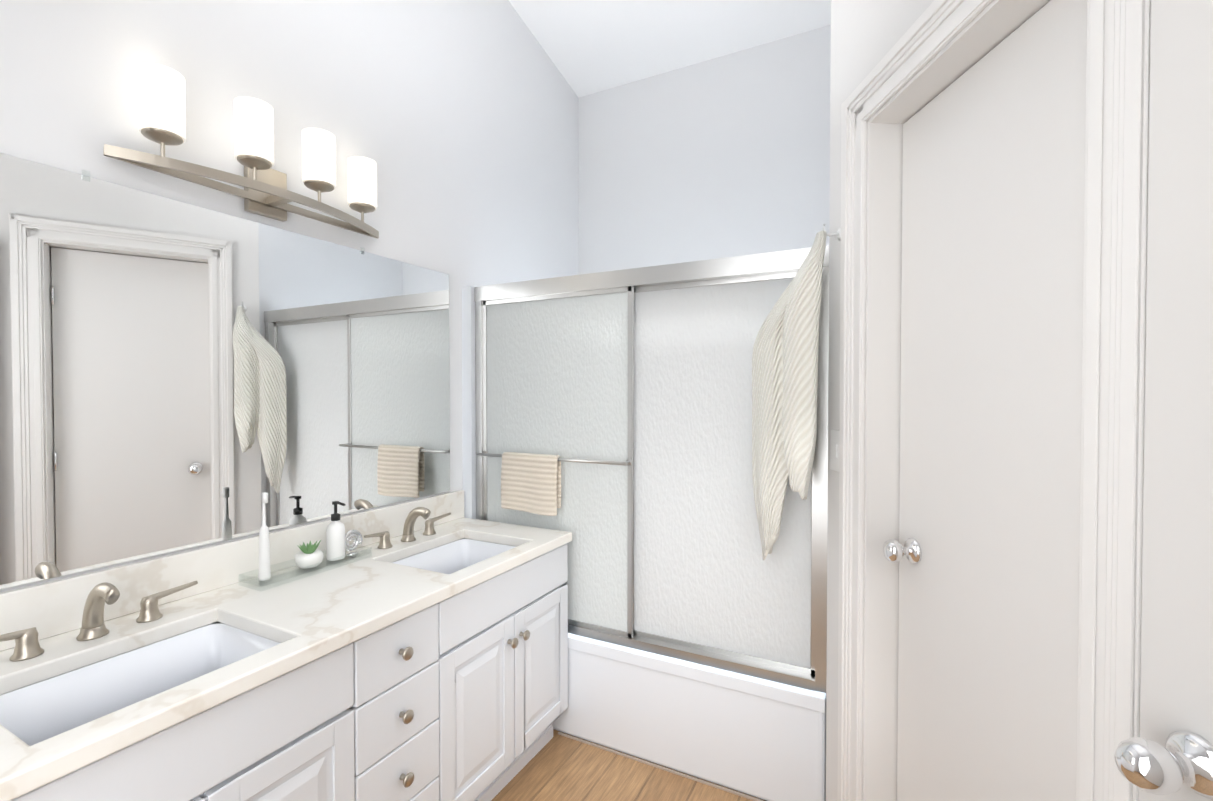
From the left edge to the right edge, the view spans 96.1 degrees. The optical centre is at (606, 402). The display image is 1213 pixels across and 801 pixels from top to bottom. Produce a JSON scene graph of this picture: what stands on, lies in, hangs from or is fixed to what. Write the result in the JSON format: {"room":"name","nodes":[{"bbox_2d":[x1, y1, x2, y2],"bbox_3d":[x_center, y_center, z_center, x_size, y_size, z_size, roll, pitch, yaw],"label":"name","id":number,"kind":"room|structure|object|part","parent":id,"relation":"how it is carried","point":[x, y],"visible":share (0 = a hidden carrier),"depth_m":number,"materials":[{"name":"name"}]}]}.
{"room":"bathroom","nodes":[
{"label":"bathroom","id":0,"kind":"room"},
{"bbox_2d":[0,0,578,592],"bbox_3d":[-1.442,-0.839,0.870,0.120,4.300,5.560,0,1,27],"label":"wall","id":1,"kind":"structure","parent":0,"point":[456,122],"depth_m":1.87,"materials":[{"name":"white paint"}]},
{"bbox_2d":[0,153,449,588],"bbox_3d":[-1.037,-0.077,1.522,0.008,0.908,1.668,0,1,27],"label":"mirror","id":2,"kind":"object","parent":1,"relation":"attached to","point":[175,375],"visible":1,"depth_m":1.42,"materials":[{"name":"clear glass"}]},
{"bbox_2d":[0,490,463,633],"bbox_3d":[-0.973,0.441,1.637,0.020,0.117,1.560,0,1,27],"label":"backsplash","id":3,"kind":"structure","parent":1,"relation":"attached to","point":[53,602],"depth_m":1.45,"materials":[{"name":"white stone"}]},
{"bbox_2d":[103,62,378,237],"bbox_3d":[-0.929,-0.668,1.553,0.163,0.250,0.754,0,1,27],"label":"sconce","id":4,"kind":"object","parent":1,"relation":"attached to","point":[265,192],"visible":1,"depth_m":1.44,"materials":[{"name":"white glass"}]},
{"bbox_3d":[-0.920,-0.609,1.549,0.133,0.075,0.754,0,1,27],"label":"arm","id":5,"kind":"part","parent":4,"relation":"part of"},
{"bbox_2d":[462,286,475,518],"bbox_3d":[-0.576,0.201,2.368,0.051,1.392,0.086,0,1,27],"label":"trim","id":6,"kind":"structure","parent":1,"relation":"attached to","point":[468,401],"depth_m":2.33,"materials":[{"name":"white paint"}]},
{"bbox_2d":[491,729,765,800],"bbox_3d":[0.131,1.347,0.224,4.500,0.050,5.800,0,1,27],"label":"floor","id":7,"kind":"structure","parent":0,"point":[557,767],"depth_m":1.86,"materials":[{"name":"brown wood"}]},
{"bbox_2d":[0,538,571,800],"bbox_3d":[-0.729,0.919,1.519,0.568,0.764,1.554,0,1,27],"label":"bathroom vanity","id":8,"kind":"object","parent":7,"relation":"on","point":[420,653],"depth_m":1.34,"materials":[{"name":"white paint"}]},
{"bbox_2d":[0,518,571,797],"bbox_3d":[-0.735,0.519,1.515,0.555,0.035,1.560,0,1,27],"label":"countertop","id":9,"kind":"structure","parent":8,"relation":"on","point":[306,615],"depth_m":1.27,"materials":[{"name":"white stone"}]},
{"bbox_2d":[0,574,199,661],"bbox_3d":[-1.081,0.444,1.165,0.132,0.126,0.389,0,1,27],"label":"faucet","id":10,"kind":"object","parent":9,"relation":"on","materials":[{"name":"silver metal"}]},
{"bbox_2d":[0,618,275,737],"bbox_3d":[-0.910,0.606,1.079,0.355,0.149,0.463,0,1,27],"label":"sink","id":11,"kind":"object","parent":9,"relation":"in","point":[47,702],"depth_m":1.17,"materials":[{"name":"white ceramic"}]},
{"bbox_2d":[238,492,371,590],"bbox_3d":[-0.882,0.372,1.626,0.105,0.252,0.353,0,1,27],"label":"acrylic tray","id":12,"kind":"object","parent":9,"relation":"on","point":[310,555],"visible":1,"depth_m":1.61,"materials":[{"name":"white plastic"}]},
{"bbox_2d":[360,502,451,549],"bbox_3d":[-0.678,0.431,1.942,0.132,0.126,0.389,0,1,27],"label":"faucet","id":13,"kind":"object","parent":9,"relation":"on","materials":[{"name":"silver metal"}]},
{"bbox_2d":[388,534,515,569],"bbox_3d":[-0.507,0.593,1.856,0.355,0.149,0.463,0,1,27],"label":"sink","id":14,"kind":"object","parent":9,"relation":"in","point":[460,551],"depth_m":2.04,"materials":[{"name":"white ceramic"}]},
{"bbox_2d":[552,633,825,800],"bbox_3d":[0.254,1.092,2.453,1.456,0.388,0.998,0,1,27],"label":"bathtub","id":15,"kind":"object","parent":7,"relation":"on","point":[763,739],"visible":0.33,"depth_m":1.87,"materials":[{"name":"white ceramic"}]},
{"bbox_2d":[474,246,828,692],"bbox_3d":[0.062,0.206,2.013,1.407,1.392,0.125,0,1,27],"label":"sliding shower door","id":16,"kind":"structure","parent":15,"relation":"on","point":[613,422],"depth_m":1.99,"materials":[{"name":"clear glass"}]},
{"bbox_2d":[501,452,560,515],"bbox_3d":[-0.301,0.317,2.160,0.266,0.237,0.050,0,1,27],"label":"towel","id":17,"kind":"object","parent":16,"relation":"hanging from","point":[531,483],"depth_m":2.14,"materials":[{"name":"beige fabric"}]},
{"bbox_3d":[-0.213,0.216,2.176,0.675,1.283,0.006,0,1,27],"label":"door panel","id":18,"kind":"part","parent":16,"relation":"part of","materials":[{"name":"white glass"}]},
{"bbox_3d":[-0.213,0.216,2.176,0.702,1.310,0.016,0,1,27],"label":"door frame","id":19,"kind":"part","parent":16,"relation":"part of","materials":[{"name":"silver metal"}]},
{"bbox_3d":[0.367,0.220,1.907,0.675,1.283,0.006,0,1,27],"label":"door panel","id":20,"kind":"part","parent":16,"relation":"part of","materials":[{"name":"white glass"}]},
{"bbox_3d":[0.367,0.220,1.907,0.702,1.310,0.016,0,1,27],"label":"door frame","id":21,"kind":"part","parent":16,"relation":"part of","materials":[{"name":"silver metal"}]},
{"bbox_2d":[508,0,830,97],"bbox_3d":[0.058,-2.384,0.022,4.500,1.358,5.680,0,1,27],"label":"ceiling","id":22,"kind":"structure","parent":0,"point":[589,47],"depth_m":2.68,"materials":[{"name":"white paint"}]},
{"bbox_2d":[579,25,830,274],"bbox_3d":[0.566,-0.871,2.892,1.582,4.300,0.120,0,1,27],"label":"wall","id":23,"kind":"structure","parent":0,"point":[725,156],"depth_m":2.83,"materials":[{"name":"white paint"}]},
{"bbox_2d":[826,0,1150,800],"bbox_3d":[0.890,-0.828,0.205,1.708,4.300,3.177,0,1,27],"label":"door frame","id":24,"kind":"structure","parent":0,"point":[896,66],"depth_m":1.25,"materials":[{"name":"white paint"}]},
{"bbox_2d":[752,224,840,559],"bbox_3d":[0.562,-0.007,1.642,0.276,1.021,0.165,0,1,27],"label":"hanging towel","id":25,"kind":"object","parent":24,"relation":"hanging from","point":[784,384],"visible":1,"depth_m":1.60,"materials":[{"name":"white fabric"}]},
{"bbox_2d":[830,429,839,471],"bbox_3d":[0.673,0.140,1.598,0.010,0.120,0.072,0,1,-3],"label":"switch plate","id":26,"kind":"object","parent":24,"relation":"attached to","point":[834,451],"visible":0.79,"depth_m":1.60,"materials":[{"name":"white plastic"}]},
{"bbox_2d":[883,0,1086,800],"bbox_3d":[0.787,0.286,1.143,0.372,2.018,0.550,0,1,27],"label":"closet door","id":27,"kind":"structure","parent":24,"relation":"in","point":[984,551],"depth_m":1.11,"materials":[{"name":"white paint"}]},
{"bbox_3d":[0.747,0.373,1.377,0.086,0.064,0.082,0,1,27],"label":"knob","id":28,"kind":"part","parent":27,"relation":"part of","materials":[{"name":"silver metal"}]},
{"bbox_2d":[1115,0,1212,800],"bbox_3d":[0.670,0.300,0.301,0.456,2.018,0.675,0,1,27],"label":"entry door","id":29,"kind":"structure","parent":24,"relation":"in","point":[1166,754],"depth_m":0.62,"materials":[{"name":"white paint"}]},
{"bbox_3d":[0.624,0.401,0.607,0.095,0.064,0.084,0,1,27],"label":"knob","id":30,"kind":"part","parent":29,"relation":"part of","materials":[{"name":"silver metal"}]}
]}

